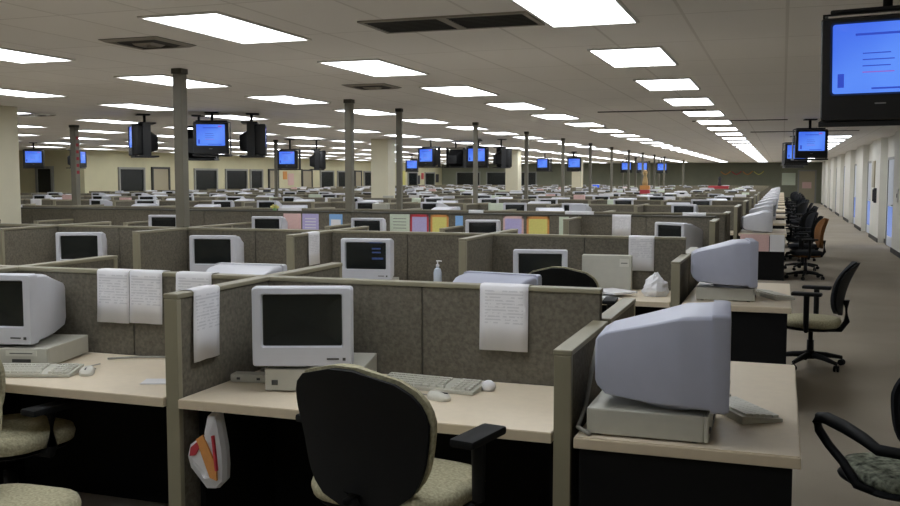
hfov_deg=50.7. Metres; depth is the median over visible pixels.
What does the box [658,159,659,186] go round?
utility pole
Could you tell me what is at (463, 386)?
keyboard
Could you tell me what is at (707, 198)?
monitor
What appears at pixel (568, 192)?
wall
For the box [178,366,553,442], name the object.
countertop
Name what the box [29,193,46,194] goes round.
divider panel
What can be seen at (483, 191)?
wall
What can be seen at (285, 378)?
desktop computer
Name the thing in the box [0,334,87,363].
desktop computer
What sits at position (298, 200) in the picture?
monitor
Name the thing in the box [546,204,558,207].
divider panel
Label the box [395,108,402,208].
utility pole
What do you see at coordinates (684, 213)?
sheet
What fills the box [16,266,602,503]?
wall
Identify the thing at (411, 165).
television
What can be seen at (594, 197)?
monitor
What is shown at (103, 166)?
wall
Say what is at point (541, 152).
television mount
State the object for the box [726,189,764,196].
wall
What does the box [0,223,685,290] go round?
wall
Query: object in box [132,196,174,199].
wall
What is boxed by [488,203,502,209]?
sheet
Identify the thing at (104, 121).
diffuser
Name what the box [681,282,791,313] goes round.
countertop
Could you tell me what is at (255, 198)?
wall
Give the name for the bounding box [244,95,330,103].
recessed light
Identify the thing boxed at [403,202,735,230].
wall
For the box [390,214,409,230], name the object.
card
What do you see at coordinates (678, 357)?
monitor
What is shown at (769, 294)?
keyboard
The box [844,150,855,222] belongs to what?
trim
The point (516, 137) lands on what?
diffuser
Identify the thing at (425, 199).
monitor
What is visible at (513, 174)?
square column
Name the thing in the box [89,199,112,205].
monitor
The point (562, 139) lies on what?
utility pole
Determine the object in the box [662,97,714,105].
recessed light
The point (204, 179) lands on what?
window
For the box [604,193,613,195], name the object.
file box
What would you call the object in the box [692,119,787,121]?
ceiling vent
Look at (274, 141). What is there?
utility pole
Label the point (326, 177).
window
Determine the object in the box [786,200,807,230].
office chair
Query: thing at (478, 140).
television mount
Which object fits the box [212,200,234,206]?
monitor
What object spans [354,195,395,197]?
wall
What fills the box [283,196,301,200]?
monitor
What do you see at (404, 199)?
wall
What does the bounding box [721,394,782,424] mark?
keyboard
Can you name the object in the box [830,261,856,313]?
backrest
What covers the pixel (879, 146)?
trim
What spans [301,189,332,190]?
wall
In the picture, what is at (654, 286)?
plastic bag
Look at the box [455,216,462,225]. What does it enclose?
card
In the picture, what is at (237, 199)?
monitor
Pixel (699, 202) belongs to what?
monitor
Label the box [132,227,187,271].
divider panel
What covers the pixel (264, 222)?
monitor
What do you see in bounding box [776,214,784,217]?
countertop
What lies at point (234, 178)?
window
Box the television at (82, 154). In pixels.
[67,151,86,167]
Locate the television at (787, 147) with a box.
[784,144,807,163]
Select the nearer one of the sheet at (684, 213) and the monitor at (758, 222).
the sheet at (684, 213)
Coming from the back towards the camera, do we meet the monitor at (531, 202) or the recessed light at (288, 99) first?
the monitor at (531, 202)
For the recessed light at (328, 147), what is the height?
0.014 m
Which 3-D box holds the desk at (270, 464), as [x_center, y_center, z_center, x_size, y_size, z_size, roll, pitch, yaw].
[-0.247,0.945,3.911,1.518,0.740,0.730,2,5,19]
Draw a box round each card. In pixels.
[283,213,300,228]
[302,214,318,229]
[329,214,342,225]
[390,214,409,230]
[410,214,428,231]
[430,215,448,231]
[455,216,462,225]
[503,216,523,233]
[527,216,548,233]
[559,217,568,233]
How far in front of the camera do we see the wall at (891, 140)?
23.56 m
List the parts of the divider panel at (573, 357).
post, fabric panel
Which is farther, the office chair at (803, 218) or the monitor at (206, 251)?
the office chair at (803, 218)
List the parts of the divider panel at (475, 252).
post, fabric panel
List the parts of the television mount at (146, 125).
crt television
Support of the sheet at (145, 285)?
hanging from the wall at (432, 328)
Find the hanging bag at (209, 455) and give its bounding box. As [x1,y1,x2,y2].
[188,412,229,487]
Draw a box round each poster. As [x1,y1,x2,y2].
[283,171,286,178]
[288,173,293,184]
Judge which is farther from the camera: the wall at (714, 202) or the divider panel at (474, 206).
the wall at (714, 202)
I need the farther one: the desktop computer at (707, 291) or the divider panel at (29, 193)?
the divider panel at (29, 193)
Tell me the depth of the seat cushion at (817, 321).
8.02 m
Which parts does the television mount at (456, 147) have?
crt television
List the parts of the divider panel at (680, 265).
post, fabric panel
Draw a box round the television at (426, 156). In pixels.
[418,148,437,165]
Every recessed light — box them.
[0,47,75,63]
[0,88,67,97]
[17,111,49,114]
[18,125,45,127]
[18,134,41,135]
[25,146,66,147]
[39,142,83,143]
[59,137,110,139]
[68,130,127,132]
[74,119,138,123]
[79,148,115,149]
[97,103,172,110]
[97,145,127,146]
[113,74,231,87]
[137,11,311,43]
[157,135,173,137]
[201,114,269,119]
[229,132,279,134]
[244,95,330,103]
[276,123,333,126]
[286,136,327,138]
[292,145,326,146]
[317,58,428,76]
[328,140,363,141]
[328,147,358,148]
[332,108,395,115]
[337,129,381,132]
[384,134,422,136]
[402,118,450,123]
[403,146,421,147]
[419,85,499,96]
[421,138,454,140]
[444,126,489,129]
[450,142,481,143]
[479,145,499,146]
[481,132,520,134]
[484,102,546,109]
[509,0,639,27]
[513,136,545,138]
[529,114,580,119]
[535,140,560,141]
[556,143,582,144]
[563,122,604,126]
[573,146,594,147]
[587,46,678,67]
[588,129,625,132]
[588,148,610,149]
[609,134,640,136]
[625,138,652,140]
[633,77,700,90]
[639,142,664,143]
[660,147,680,148]
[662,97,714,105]
[668,149,686,150]
[681,110,725,116]
[695,120,732,124]
[706,127,738,130]
[714,132,742,135]
[721,137,746,139]
[727,140,749,142]
[735,146,754,147]
[742,150,758,151]
[828,135,852,137]
[828,139,845,141]
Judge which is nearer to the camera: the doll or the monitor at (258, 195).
the monitor at (258, 195)
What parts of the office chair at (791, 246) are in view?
armrest, armrest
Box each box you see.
[62,195,71,198]
[231,371,264,382]
[372,203,389,208]
[569,204,587,210]
[573,195,584,198]
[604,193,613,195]
[708,186,728,188]
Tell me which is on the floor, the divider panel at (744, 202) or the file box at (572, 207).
the divider panel at (744, 202)
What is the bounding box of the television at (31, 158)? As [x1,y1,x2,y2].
[23,150,43,166]
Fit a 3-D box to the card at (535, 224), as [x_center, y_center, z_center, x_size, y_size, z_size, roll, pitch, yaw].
[1.067,-0.318,11.522,0.280,0.250,0.004,2,5,19]
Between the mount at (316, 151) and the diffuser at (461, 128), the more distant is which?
the mount at (316, 151)
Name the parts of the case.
panel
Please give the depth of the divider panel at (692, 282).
7.62 m
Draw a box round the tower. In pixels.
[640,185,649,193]
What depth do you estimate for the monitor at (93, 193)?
28.32 m
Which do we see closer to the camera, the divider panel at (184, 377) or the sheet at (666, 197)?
the divider panel at (184, 377)
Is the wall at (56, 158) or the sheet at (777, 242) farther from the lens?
the wall at (56, 158)
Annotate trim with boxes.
[821,161,825,204]
[825,159,830,207]
[830,157,836,211]
[836,154,844,215]
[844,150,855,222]
[855,145,868,230]
[869,137,887,242]
[891,130,899,252]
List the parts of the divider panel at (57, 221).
fabric panel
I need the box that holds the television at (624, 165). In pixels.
[621,162,631,171]
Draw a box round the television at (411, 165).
[406,160,417,170]
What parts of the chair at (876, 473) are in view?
loop armrest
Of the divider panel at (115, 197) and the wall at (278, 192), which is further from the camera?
the wall at (278, 192)
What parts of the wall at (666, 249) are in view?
fabric panel, fabric panel, fabric panel, fabric panel, fabric panel, fabric panel, fabric panel, fabric panel, fabric panel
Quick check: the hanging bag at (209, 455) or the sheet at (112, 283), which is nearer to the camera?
the hanging bag at (209, 455)
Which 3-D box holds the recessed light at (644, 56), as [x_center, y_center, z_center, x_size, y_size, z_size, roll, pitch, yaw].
[1.552,-1.633,7.945,0.580,0.014,1.230,2,5,19]
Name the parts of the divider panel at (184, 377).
post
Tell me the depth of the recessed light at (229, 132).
21.44 m
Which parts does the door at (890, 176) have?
glass panel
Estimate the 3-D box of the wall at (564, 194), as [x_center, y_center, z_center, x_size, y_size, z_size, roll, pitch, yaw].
[3.422,-1.169,28.025,1.490,1.160,0.065,2,5,19]
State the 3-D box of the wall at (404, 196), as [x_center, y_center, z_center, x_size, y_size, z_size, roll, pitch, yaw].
[-0.598,-0.975,25.560,1.490,1.160,0.065,2,5,19]
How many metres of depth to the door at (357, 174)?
55.98 m
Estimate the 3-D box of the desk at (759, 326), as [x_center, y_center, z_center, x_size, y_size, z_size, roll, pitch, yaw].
[2.233,0.674,7.336,0.730,0.741,1.580,2,5,19]
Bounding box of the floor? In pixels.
[77,203,899,505]
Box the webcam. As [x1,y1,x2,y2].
[482,380,495,391]
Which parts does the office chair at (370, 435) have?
armrest, armrest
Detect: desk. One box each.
[0,352,167,491]
[178,366,553,505]
[573,361,800,505]
[602,289,670,315]
[681,282,791,363]
[738,229,786,280]
[773,220,785,228]
[776,209,784,213]
[776,214,784,219]
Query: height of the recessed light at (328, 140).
0.014 m
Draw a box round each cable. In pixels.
[107,356,164,359]
[576,347,594,435]
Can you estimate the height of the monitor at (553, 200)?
0.448 m
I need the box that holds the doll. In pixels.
[642,170,647,185]
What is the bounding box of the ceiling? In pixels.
[0,0,899,163]
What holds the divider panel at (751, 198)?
on the floor
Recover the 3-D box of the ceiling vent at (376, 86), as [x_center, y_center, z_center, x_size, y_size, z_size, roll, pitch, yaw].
[-0.860,-1.823,10.464,0.500,0.032,0.500,2,5,19]
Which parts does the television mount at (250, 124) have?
crt television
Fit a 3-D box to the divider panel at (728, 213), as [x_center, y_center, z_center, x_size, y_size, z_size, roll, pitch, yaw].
[3.741,0.027,12.870,0.065,1.160,0.720,2,5,19]
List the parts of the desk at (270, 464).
modesty panel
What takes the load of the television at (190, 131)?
hanging from the mount at (198, 116)
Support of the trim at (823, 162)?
attached to the wall at (891, 140)
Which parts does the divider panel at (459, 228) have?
fabric panel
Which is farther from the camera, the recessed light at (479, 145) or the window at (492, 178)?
the window at (492, 178)
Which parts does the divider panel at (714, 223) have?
post, fabric panel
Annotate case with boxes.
[582,254,632,289]
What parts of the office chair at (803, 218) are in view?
armrest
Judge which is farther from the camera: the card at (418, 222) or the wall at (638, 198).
the wall at (638, 198)
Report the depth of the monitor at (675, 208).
15.57 m
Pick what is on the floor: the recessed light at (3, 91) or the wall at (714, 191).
the wall at (714, 191)
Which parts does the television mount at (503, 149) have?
crt television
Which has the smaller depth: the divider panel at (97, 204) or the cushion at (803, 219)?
the divider panel at (97, 204)
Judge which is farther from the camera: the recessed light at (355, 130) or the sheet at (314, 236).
the recessed light at (355, 130)
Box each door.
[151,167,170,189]
[268,169,278,187]
[301,170,312,186]
[354,170,361,185]
[797,170,816,202]
[835,168,836,211]
[842,166,844,216]
[853,164,856,223]
[865,161,871,232]
[885,156,894,246]
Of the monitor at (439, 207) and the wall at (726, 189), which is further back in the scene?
the wall at (726, 189)
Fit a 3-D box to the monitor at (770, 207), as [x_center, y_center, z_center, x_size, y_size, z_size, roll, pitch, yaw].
[6.176,-0.778,18.868,0.454,0.340,0.414,2,5,19]
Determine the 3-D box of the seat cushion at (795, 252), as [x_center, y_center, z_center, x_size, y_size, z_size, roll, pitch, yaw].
[5.735,-0.007,15.309,0.470,0.075,0.500,1,5,9]
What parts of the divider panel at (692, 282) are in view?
fabric panel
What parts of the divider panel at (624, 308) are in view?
fabric panel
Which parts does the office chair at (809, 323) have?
armrest, armrest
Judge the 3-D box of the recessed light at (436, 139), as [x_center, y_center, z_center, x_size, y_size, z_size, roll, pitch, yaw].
[-0.334,-2.977,24.959,0.580,0.014,1.230,2,5,19]
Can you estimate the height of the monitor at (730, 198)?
0.448 m
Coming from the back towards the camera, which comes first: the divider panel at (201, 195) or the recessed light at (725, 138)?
the divider panel at (201, 195)
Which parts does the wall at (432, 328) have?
fabric panel, rail, fabric panel, fabric panel, fabric panel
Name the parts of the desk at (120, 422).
modesty panel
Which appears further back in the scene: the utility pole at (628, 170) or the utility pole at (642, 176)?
the utility pole at (642, 176)
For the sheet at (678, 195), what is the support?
hanging from the wall
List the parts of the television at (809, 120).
crt television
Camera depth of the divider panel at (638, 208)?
15.93 m
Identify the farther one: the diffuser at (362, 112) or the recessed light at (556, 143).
the recessed light at (556, 143)
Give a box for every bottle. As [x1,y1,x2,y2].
[433,260,441,281]
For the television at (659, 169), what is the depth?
47.79 m
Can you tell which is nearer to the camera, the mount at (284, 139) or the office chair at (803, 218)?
the office chair at (803, 218)
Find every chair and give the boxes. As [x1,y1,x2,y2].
[0,360,80,483]
[0,394,81,505]
[295,363,505,505]
[529,266,617,308]
[784,193,797,212]
[784,196,801,218]
[784,202,807,233]
[784,212,818,261]
[784,216,823,270]
[784,218,828,279]
[785,194,800,216]
[785,211,815,255]
[786,197,803,224]
[786,198,804,224]
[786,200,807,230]
[786,261,859,371]
[787,206,816,244]
[790,207,818,243]
[791,203,813,224]
[812,378,899,501]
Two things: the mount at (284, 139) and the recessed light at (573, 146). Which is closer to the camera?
the mount at (284, 139)
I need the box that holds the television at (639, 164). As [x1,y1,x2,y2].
[636,162,647,171]
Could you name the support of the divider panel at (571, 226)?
on the floor
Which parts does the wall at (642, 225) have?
fabric panel, fabric panel, fabric panel, fabric panel, fabric panel, fabric panel, fabric panel, fabric panel, fabric panel, fabric panel, fabric panel, fabric panel, fabric panel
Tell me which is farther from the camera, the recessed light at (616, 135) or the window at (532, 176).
the window at (532, 176)
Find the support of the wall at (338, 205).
on the floor
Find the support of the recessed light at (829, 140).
in the ceiling
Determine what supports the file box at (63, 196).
on the countertop
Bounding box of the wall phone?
[872,188,876,202]
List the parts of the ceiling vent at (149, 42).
plate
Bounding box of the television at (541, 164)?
[536,158,549,170]
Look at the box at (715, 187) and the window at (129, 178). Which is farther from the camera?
the box at (715, 187)
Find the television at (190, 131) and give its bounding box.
[188,129,218,158]
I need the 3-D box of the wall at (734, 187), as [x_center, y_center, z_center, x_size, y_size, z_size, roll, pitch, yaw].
[14.933,-2.683,47.205,1.590,1.160,0.065,2,5,19]
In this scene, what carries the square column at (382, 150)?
on the floor
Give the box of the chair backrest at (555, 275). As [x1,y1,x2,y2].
[529,266,599,287]
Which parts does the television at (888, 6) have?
crt television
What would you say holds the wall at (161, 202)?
on the floor
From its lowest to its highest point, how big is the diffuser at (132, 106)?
0.007 m
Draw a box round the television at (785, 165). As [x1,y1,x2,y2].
[785,165,803,166]
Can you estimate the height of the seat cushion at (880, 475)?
0.060 m
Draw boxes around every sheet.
[30,199,41,204]
[97,268,134,323]
[129,269,169,324]
[176,271,218,290]
[179,285,219,362]
[278,208,301,210]
[302,231,319,264]
[308,194,320,196]
[412,198,420,202]
[469,210,482,212]
[479,282,531,351]
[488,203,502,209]
[565,211,594,214]
[607,199,612,203]
[612,214,630,235]
[628,235,654,270]
[665,196,675,199]
[677,194,690,196]
[683,212,705,215]
[735,194,745,196]
[740,234,768,251]
[770,235,784,251]
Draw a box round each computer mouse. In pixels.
[79,363,99,375]
[422,390,450,401]
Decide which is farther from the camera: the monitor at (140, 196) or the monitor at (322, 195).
the monitor at (322, 195)
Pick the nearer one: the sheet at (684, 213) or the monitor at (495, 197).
the sheet at (684, 213)
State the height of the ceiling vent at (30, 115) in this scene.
0.032 m
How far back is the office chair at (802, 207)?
26.12 m
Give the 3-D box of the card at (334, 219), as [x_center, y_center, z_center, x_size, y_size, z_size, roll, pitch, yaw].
[-1.491,-0.388,12.414,0.190,0.240,0.004,2,5,19]
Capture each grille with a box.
[371,19,449,31]
[451,14,536,26]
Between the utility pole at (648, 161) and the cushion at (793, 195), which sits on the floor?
the utility pole at (648, 161)
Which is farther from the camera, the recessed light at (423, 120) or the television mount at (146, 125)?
the recessed light at (423, 120)
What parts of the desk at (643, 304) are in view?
modesty panel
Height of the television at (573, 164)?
0.480 m
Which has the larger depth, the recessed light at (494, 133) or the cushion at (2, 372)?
the recessed light at (494, 133)
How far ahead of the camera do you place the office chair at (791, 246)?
16.66 m
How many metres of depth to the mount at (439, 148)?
25.04 m
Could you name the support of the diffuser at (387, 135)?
attached to the recessed light at (394, 135)
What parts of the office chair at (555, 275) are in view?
armrest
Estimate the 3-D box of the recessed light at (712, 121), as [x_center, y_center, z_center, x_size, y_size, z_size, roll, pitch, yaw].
[4.771,-2.358,17.130,0.580,0.014,1.230,2,5,19]
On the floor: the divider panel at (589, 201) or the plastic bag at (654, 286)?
the divider panel at (589, 201)
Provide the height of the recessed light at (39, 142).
0.014 m
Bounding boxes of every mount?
[23,142,44,167]
[128,114,158,157]
[188,115,218,160]
[193,112,231,156]
[239,113,266,157]
[277,139,302,169]
[309,139,324,169]
[405,154,418,171]
[418,140,442,167]
[444,141,467,167]
[466,139,487,166]
[468,140,488,167]
[492,139,511,167]
[536,152,552,171]
[781,136,807,164]
[782,151,803,167]
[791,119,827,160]
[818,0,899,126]
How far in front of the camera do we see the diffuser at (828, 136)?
23.01 m
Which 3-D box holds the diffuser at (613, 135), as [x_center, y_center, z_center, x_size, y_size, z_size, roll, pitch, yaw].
[4.153,-2.785,22.498,0.540,0.007,1.190,2,5,19]
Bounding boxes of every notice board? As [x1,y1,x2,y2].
[782,173,795,184]
[872,161,875,187]
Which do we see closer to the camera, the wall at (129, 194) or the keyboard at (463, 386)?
the keyboard at (463, 386)
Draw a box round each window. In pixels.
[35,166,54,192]
[118,167,145,190]
[193,168,217,189]
[225,169,247,188]
[249,169,263,187]
[320,170,334,186]
[337,171,344,186]
[363,171,370,185]
[408,172,417,184]
[425,172,434,184]
[456,172,479,184]
[486,172,504,184]
[521,172,536,184]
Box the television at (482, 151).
[466,147,486,165]
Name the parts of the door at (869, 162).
glass panel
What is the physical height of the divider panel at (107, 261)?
1.160 m
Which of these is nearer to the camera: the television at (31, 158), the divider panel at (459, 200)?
the divider panel at (459, 200)
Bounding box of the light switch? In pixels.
[896,189,898,201]
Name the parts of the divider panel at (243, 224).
fabric panel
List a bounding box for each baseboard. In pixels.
[868,233,877,242]
[890,247,899,257]
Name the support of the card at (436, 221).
attached to the wall at (642, 225)
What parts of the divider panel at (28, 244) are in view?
post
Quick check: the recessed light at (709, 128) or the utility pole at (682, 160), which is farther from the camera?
the utility pole at (682, 160)
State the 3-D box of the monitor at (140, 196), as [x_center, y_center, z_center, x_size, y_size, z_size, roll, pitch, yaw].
[-7.460,-1.207,23.593,0.414,0.448,0.454,0,5,3]
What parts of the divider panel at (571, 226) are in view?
post, fabric panel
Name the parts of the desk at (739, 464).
panel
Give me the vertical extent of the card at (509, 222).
0.250 m
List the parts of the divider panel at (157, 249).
post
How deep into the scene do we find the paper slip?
4.10 m
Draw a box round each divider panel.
[0,225,57,265]
[0,267,17,272]
[19,255,117,268]
[20,195,32,198]
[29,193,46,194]
[33,219,73,223]
[53,200,71,204]
[60,221,110,224]
[74,204,103,205]
[111,196,131,199]
[112,200,134,205]
[123,221,148,225]
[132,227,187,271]
[163,276,268,505]
[189,201,198,206]
[192,224,232,227]
[197,194,208,196]
[215,197,225,199]
[229,222,251,227]
[241,201,256,207]
[242,194,257,196]
[267,262,342,277]
[270,197,282,200]
[286,230,331,270]
[290,194,303,196]
[311,202,330,207]
[324,224,350,229]
[327,198,342,201]
[332,226,368,230]
[388,203,395,208]
[439,225,463,231]
[451,199,463,202]
[458,233,492,274]
[463,203,478,209]
[491,229,517,233]
[518,199,528,202]
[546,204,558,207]
[553,320,607,505]
[563,217,580,234]
[588,200,596,203]
[602,298,635,324]
[634,205,643,211]
[671,254,689,306]
[686,247,697,294]
[709,218,719,245]
[724,211,730,240]
[733,206,739,238]
[736,204,741,231]
[743,201,747,215]
[749,197,752,209]
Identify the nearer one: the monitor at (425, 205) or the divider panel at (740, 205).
the divider panel at (740, 205)
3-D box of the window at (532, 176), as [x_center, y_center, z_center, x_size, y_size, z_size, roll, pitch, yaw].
[5.476,-5.220,67.767,1.460,1.180,0.060,2,5,19]
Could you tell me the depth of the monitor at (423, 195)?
24.84 m
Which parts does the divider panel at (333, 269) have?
fabric panel, post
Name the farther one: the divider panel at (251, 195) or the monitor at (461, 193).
the monitor at (461, 193)
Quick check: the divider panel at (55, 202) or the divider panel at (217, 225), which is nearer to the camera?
the divider panel at (217, 225)
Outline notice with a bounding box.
[802,182,810,187]
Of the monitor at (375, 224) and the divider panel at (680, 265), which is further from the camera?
the monitor at (375, 224)
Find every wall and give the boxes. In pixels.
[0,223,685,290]
[0,265,17,266]
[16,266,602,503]
[19,150,88,192]
[21,207,716,246]
[22,205,72,207]
[24,199,71,204]
[71,205,725,242]
[81,200,123,204]
[87,150,441,190]
[89,191,109,192]
[125,191,156,192]
[128,193,165,195]
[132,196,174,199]
[159,200,174,205]
[194,196,214,200]
[199,201,254,206]
[207,189,237,189]
[226,194,242,195]
[244,197,277,200]
[258,194,298,196]
[278,192,307,193]
[279,201,315,207]
[300,197,324,201]
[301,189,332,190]
[331,202,395,208]
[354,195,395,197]
[363,198,392,201]
[403,195,449,197]
[403,198,461,201]
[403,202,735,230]
[442,162,821,202]
[455,195,472,198]
[464,199,520,202]
[483,191,508,192]
[494,193,538,195]
[509,196,556,198]
[529,199,742,216]
[549,190,588,191]
[564,194,584,195]
[565,196,620,198]
[568,192,607,193]
[592,194,637,195]
[624,196,678,199]
[660,192,705,193]
[685,197,749,213]
[697,194,753,207]
[707,193,756,194]
[714,191,760,199]
[720,190,762,198]
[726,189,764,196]
[734,187,767,193]
[845,135,894,229]
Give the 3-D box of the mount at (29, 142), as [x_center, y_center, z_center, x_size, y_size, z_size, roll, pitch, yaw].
[-11.884,-2.786,27.122,0.556,0.735,0.370,-2,5,-21]
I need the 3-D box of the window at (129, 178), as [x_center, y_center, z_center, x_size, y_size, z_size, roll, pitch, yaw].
[-12.238,-2.693,36.592,0.090,1.210,1.560,2,5,19]
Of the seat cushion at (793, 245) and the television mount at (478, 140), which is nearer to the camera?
the seat cushion at (793, 245)
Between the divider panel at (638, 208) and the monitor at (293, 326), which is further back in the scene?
the divider panel at (638, 208)
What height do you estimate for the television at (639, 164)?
0.480 m
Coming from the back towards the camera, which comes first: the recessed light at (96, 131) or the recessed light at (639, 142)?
the recessed light at (639, 142)
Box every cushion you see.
[0,360,5,405]
[0,394,1,433]
[0,413,75,456]
[0,483,81,505]
[311,458,471,505]
[786,237,811,241]
[787,313,841,329]
[788,243,816,248]
[790,249,822,255]
[791,193,797,202]
[800,211,811,230]
[805,212,816,234]
[811,216,820,241]
[814,218,826,247]
[844,452,899,494]
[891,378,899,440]
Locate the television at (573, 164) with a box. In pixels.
[567,158,580,170]
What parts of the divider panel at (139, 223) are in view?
fabric panel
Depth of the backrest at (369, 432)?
3.01 m
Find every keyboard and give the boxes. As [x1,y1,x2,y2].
[2,363,83,376]
[387,372,483,394]
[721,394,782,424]
[756,289,794,299]
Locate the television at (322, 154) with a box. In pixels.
[309,150,325,168]
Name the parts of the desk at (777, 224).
panel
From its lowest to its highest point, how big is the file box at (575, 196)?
0.516 m
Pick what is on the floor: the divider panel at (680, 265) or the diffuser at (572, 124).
the divider panel at (680, 265)
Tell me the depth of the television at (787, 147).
22.75 m
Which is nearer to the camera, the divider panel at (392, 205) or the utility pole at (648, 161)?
the divider panel at (392, 205)
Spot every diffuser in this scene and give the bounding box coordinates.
[0,89,56,96]
[81,130,121,132]
[83,120,134,123]
[107,104,172,109]
[210,115,258,119]
[284,124,329,126]
[290,137,321,138]
[337,110,391,114]
[340,130,373,132]
[387,135,417,136]
[403,119,445,122]
[424,139,450,140]
[450,127,482,129]
[489,132,512,134]
[516,137,542,138]
[533,115,577,118]
[567,123,601,126]
[593,129,622,131]
[613,135,635,136]
[684,111,723,115]
[699,120,730,123]
[708,127,736,129]
[716,133,741,134]
[723,137,745,138]
[828,136,850,137]
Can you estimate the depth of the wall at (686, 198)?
22.90 m
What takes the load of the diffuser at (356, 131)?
attached to the recessed light at (355, 130)
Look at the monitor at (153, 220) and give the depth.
12.62 m
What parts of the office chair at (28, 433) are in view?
armrest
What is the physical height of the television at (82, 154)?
0.480 m
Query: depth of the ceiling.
9.12 m
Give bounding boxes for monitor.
[0,273,65,344]
[33,195,53,198]
[47,192,63,195]
[55,232,106,260]
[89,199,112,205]
[91,192,106,194]
[92,195,110,199]
[105,194,120,195]
[132,203,157,205]
[134,193,150,195]
[135,199,156,203]
[138,195,156,198]
[148,215,175,226]
[189,235,243,271]
[194,204,220,206]
[206,262,286,274]
[209,193,223,196]
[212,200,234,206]
[226,196,244,200]
[235,199,254,200]
[252,216,287,228]
[252,286,353,366]
[256,195,273,196]
[257,200,281,207]
[281,205,307,207]
[283,191,295,193]
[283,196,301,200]
[294,199,314,201]
[321,194,336,197]
[341,238,393,279]
[343,197,362,201]
[351,218,385,230]
[355,201,377,208]
[363,200,382,201]
[407,192,421,194]
[421,202,446,209]
[422,194,437,197]
[424,198,442,201]
[431,206,459,209]
[437,200,457,202]
[453,271,541,284]
[460,192,472,194]
[465,219,500,232]
[478,195,491,197]
[480,198,498,202]
[495,193,509,195]
[495,197,512,198]
[503,203,526,210]
[513,249,567,273]
[522,195,537,198]
[527,201,550,203]
[536,208,563,210]
[538,198,557,203]
[552,197,569,198]
[562,203,591,210]
[573,191,585,193]
[593,196,609,199]
[595,300,730,414]
[613,199,633,204]
[647,193,661,195]
[648,196,664,199]
[655,222,702,249]
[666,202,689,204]
[671,204,697,212]
[691,199,711,204]
[691,238,758,287]
[706,198,726,199]
[708,194,723,196]
[714,196,732,200]
[725,190,738,192]
[741,211,772,232]
[749,205,772,213]
[752,204,775,219]
[754,201,774,207]
[758,198,776,208]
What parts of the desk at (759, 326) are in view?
panel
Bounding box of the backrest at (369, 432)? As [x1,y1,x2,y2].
[304,363,436,494]
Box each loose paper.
[602,294,619,298]
[603,288,636,294]
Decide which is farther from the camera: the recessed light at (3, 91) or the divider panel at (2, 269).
the recessed light at (3, 91)
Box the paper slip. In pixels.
[140,379,165,383]
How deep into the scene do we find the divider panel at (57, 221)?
13.47 m
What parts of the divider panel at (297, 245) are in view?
post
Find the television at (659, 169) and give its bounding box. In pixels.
[656,163,666,172]
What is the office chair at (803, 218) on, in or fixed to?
on the floor
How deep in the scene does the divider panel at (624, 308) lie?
4.35 m
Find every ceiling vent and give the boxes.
[18,114,55,116]
[98,36,195,49]
[343,83,401,89]
[357,16,462,33]
[439,11,544,29]
[598,109,705,112]
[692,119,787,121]
[768,130,858,131]
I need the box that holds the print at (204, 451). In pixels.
[190,435,217,470]
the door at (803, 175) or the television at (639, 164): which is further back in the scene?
the door at (803, 175)
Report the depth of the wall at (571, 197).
24.04 m
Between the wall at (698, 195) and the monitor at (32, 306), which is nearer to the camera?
the monitor at (32, 306)
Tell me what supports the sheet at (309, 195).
hanging from the wall
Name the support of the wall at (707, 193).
on the floor
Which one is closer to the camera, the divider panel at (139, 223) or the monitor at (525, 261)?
the monitor at (525, 261)
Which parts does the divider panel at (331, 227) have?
fabric panel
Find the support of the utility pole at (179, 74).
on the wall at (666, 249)
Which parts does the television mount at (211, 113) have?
crt television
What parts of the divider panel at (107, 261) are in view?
fabric panel, post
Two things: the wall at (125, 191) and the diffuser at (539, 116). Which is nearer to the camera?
the diffuser at (539, 116)
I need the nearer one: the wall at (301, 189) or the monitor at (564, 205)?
the monitor at (564, 205)
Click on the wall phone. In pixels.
(874, 191)
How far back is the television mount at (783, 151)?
28.91 m
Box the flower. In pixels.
[270,204,278,209]
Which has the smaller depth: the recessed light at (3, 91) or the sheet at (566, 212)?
the recessed light at (3, 91)
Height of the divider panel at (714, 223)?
1.160 m
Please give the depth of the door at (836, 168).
45.17 m
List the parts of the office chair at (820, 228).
armrest, armrest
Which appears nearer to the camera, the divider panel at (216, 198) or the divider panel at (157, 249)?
the divider panel at (157, 249)
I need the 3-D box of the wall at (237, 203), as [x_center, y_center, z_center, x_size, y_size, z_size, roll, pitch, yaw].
[-4.419,-0.469,19.161,1.490,1.160,0.065,2,5,19]
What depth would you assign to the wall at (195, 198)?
23.54 m
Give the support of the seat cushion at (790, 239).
on the office chair at (812, 217)
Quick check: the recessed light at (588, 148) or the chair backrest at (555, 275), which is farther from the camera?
the recessed light at (588, 148)
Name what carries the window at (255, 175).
in the wall at (103, 166)
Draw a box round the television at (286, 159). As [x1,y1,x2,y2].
[277,150,297,168]
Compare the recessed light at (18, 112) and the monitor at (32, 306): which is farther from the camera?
the recessed light at (18, 112)
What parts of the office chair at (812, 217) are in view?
armrest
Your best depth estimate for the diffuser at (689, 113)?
14.80 m
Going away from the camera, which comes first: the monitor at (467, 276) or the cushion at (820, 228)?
the monitor at (467, 276)
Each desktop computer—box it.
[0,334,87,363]
[265,353,376,390]
[587,390,715,442]
[696,282,756,301]
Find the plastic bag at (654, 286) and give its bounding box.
[641,272,668,296]
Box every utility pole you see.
[69,125,80,204]
[171,68,189,226]
[273,140,278,196]
[343,99,354,211]
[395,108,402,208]
[472,122,478,202]
[524,131,528,198]
[561,138,564,195]
[588,143,591,193]
[610,147,612,191]
[627,150,629,190]
[634,157,636,186]
[641,153,643,184]
[648,161,649,184]
[653,155,655,188]
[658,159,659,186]
[663,157,665,187]
[682,160,684,185]
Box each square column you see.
[0,105,20,223]
[371,139,394,197]
[505,150,521,191]
[572,158,582,186]

